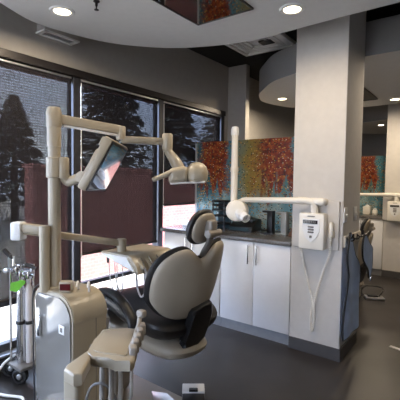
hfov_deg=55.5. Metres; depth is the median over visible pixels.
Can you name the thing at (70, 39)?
air vent
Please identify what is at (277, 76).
ceiling
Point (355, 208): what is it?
wall switch
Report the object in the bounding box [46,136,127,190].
monitor
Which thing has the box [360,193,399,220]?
unit
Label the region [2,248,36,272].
gas regulator
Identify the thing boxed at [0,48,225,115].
trim
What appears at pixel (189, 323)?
seat cushion
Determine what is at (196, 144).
wall partition
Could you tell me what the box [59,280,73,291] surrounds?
timer
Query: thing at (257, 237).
countertop
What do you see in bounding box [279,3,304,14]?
recessed light
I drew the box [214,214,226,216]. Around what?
shelf
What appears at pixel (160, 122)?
window
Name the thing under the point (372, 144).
wall
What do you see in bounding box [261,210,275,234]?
soap dispenser
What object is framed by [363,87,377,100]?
screen
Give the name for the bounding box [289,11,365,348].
wall column
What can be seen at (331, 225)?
cord
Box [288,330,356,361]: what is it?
baseboard
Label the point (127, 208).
roller blind
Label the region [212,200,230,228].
wire rack
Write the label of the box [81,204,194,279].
brick wall
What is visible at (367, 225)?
dental chair
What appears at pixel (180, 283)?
backrest cushion
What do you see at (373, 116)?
ceiling
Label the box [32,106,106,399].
unit
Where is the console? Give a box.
[64,309,146,399]
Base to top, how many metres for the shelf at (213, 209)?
0.020 m
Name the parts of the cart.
foot plate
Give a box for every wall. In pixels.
[0,3,294,140]
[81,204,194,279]
[361,133,386,155]
[382,103,399,271]
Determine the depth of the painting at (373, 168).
6.51 m
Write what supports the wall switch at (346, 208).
attached to the wall column at (330, 56)
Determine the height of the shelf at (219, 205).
0.020 m
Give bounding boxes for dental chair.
[98,209,223,399]
[358,218,374,296]
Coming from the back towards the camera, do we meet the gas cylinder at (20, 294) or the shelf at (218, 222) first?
the shelf at (218, 222)
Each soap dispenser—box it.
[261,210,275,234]
[275,211,288,234]
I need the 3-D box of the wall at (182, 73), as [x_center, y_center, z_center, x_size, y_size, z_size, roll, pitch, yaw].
[0.029,-0.301,4.955,0.180,3.000,13.200,3,4,37]
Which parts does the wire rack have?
panel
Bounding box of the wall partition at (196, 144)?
[195,144,263,229]
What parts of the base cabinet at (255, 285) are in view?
door, handle, handle, door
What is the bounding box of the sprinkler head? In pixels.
[93,0,99,10]
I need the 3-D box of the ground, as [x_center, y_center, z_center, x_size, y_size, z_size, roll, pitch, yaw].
[-7.314,0.721,17.945,26.950,0.150,60.000,3,4,37]
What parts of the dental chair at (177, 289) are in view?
armrest, plate, hinge plate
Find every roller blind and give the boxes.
[0,58,71,302]
[80,79,157,257]
[163,101,220,207]
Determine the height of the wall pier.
3.000 m
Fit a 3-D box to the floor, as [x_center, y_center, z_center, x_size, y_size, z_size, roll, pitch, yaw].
[2.427,1.380,3.239,6.250,0.120,13.200,3,4,37]
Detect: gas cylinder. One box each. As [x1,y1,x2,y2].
[13,272,25,363]
[25,271,33,362]
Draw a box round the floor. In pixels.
[0,274,399,399]
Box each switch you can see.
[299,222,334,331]
[343,207,347,222]
[354,206,357,220]
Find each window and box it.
[0,77,80,358]
[80,79,163,308]
[220,116,224,140]
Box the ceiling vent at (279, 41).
[226,33,296,56]
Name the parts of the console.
support arm, panel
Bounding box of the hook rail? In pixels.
[343,231,363,247]
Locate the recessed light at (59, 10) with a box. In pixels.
[49,5,74,16]
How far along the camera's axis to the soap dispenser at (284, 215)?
3.74 m
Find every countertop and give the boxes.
[160,225,291,246]
[359,213,381,218]
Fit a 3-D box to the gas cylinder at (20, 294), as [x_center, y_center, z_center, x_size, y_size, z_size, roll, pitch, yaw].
[-1.294,0.838,2.733,0.089,0.665,0.070,3,4,37]
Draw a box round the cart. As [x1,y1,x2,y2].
[2,263,35,383]
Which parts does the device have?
panel, lid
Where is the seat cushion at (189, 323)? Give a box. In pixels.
[103,285,216,339]
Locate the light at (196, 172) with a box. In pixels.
[46,109,207,183]
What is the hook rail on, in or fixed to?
attached to the wall column at (330, 56)
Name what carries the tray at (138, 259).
attached to the unit at (67, 323)
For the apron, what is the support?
hanging from the hook rail
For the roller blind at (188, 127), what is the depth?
4.52 m
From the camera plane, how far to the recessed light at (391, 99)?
5.07 m
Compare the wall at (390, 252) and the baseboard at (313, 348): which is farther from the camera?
the wall at (390, 252)
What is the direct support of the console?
attached to the unit at (67, 323)
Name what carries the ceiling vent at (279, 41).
in the ceiling at (224, 55)
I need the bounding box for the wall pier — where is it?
[227,64,249,140]
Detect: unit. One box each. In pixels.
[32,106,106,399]
[226,126,339,250]
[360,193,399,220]
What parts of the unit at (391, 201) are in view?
reach arm, shield panel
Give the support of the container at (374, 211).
on the countertop at (361, 215)
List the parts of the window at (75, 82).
sill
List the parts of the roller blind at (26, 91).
head rail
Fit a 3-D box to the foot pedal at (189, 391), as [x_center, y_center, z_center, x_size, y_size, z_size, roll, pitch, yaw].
[-0.044,1.289,2.518,0.150,0.070,0.190,1,3,-1]
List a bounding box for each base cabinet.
[164,232,221,325]
[220,239,291,344]
[359,218,383,275]
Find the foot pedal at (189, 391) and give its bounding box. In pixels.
[182,384,204,399]
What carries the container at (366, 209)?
on the countertop at (361, 215)
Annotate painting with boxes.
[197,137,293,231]
[360,156,385,213]
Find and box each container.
[363,205,371,214]
[372,208,377,214]
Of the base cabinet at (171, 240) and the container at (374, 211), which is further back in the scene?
the container at (374, 211)
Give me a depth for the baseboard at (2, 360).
2.85 m
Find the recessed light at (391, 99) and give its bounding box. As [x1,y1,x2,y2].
[388,98,399,100]
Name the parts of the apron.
panel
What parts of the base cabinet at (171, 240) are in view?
door, door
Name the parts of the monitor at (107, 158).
swivel arm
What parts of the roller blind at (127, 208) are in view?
pull chain, head rail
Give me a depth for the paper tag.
2.65 m
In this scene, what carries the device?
on the countertop at (257, 237)
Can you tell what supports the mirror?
attached to the ceiling at (143, 23)
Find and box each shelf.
[212,200,230,201]
[212,204,227,206]
[212,208,225,210]
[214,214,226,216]
[217,221,230,224]
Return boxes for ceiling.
[0,0,399,47]
[187,2,399,80]
[259,14,399,107]
[362,105,387,133]
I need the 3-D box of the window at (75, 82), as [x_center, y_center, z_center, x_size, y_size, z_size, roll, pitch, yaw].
[-1.395,0.060,2.944,0.140,2.215,1.080,3,4,37]
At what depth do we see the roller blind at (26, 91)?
2.97 m
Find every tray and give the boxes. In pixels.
[10,221,169,297]
[101,238,169,297]
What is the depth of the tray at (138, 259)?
2.48 m
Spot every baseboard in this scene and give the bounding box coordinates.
[0,356,15,371]
[288,330,356,361]
[381,270,399,278]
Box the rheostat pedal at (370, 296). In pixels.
[360,285,384,300]
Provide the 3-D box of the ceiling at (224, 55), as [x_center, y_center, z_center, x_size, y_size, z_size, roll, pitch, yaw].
[2.468,-1.735,3.081,6.250,0.120,13.200,3,4,37]
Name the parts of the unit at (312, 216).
folded arm, reach arm, shield panel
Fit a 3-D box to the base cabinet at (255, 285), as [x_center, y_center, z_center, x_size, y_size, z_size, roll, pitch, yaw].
[0.662,0.825,3.768,0.728,0.888,0.651,3,4,37]
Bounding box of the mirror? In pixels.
[153,0,253,25]
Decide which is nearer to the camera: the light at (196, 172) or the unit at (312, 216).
the light at (196, 172)
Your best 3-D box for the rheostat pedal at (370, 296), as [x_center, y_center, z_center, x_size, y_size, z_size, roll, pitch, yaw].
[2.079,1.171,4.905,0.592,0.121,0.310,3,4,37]
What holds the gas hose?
on the floor
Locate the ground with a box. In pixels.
[0,269,143,341]
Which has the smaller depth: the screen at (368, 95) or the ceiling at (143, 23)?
the ceiling at (143, 23)
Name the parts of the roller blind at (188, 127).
pull chain, head rail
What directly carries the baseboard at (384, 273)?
attached to the wall at (390, 252)
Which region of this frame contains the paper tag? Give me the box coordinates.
[10,280,24,291]
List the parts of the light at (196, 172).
arm, handle, drop arm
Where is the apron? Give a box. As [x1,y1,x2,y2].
[341,230,372,341]
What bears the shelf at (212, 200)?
attached to the wire rack
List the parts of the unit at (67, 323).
tray arm post, panel, post, control plate, cup spout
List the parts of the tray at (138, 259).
swing arm, long arm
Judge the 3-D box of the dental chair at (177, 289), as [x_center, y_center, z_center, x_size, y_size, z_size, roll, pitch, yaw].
[-0.582,0.675,2.547,1.422,1.279,1.246,3,4,37]
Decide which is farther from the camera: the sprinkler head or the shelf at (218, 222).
the shelf at (218, 222)
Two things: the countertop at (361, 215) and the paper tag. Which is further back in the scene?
the countertop at (361, 215)
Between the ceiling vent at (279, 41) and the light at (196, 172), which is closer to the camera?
the light at (196, 172)
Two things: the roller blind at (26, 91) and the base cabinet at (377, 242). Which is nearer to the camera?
the roller blind at (26, 91)
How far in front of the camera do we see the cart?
2.73 m
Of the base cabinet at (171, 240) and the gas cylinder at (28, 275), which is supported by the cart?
the gas cylinder at (28, 275)
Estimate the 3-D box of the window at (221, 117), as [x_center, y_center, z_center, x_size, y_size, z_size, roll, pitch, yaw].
[-0.065,-0.013,4.731,0.140,2.215,1.223,3,4,37]
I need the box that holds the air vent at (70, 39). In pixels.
[36,24,79,45]
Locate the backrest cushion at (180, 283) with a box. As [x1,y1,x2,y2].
[143,237,220,318]
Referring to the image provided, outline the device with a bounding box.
[229,216,260,232]
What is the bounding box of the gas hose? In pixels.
[0,354,24,399]
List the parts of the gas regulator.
handle, handle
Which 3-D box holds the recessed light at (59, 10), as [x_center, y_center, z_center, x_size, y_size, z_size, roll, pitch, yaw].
[-0.904,-1.236,2.493,0.164,0.007,0.164,3,4,37]

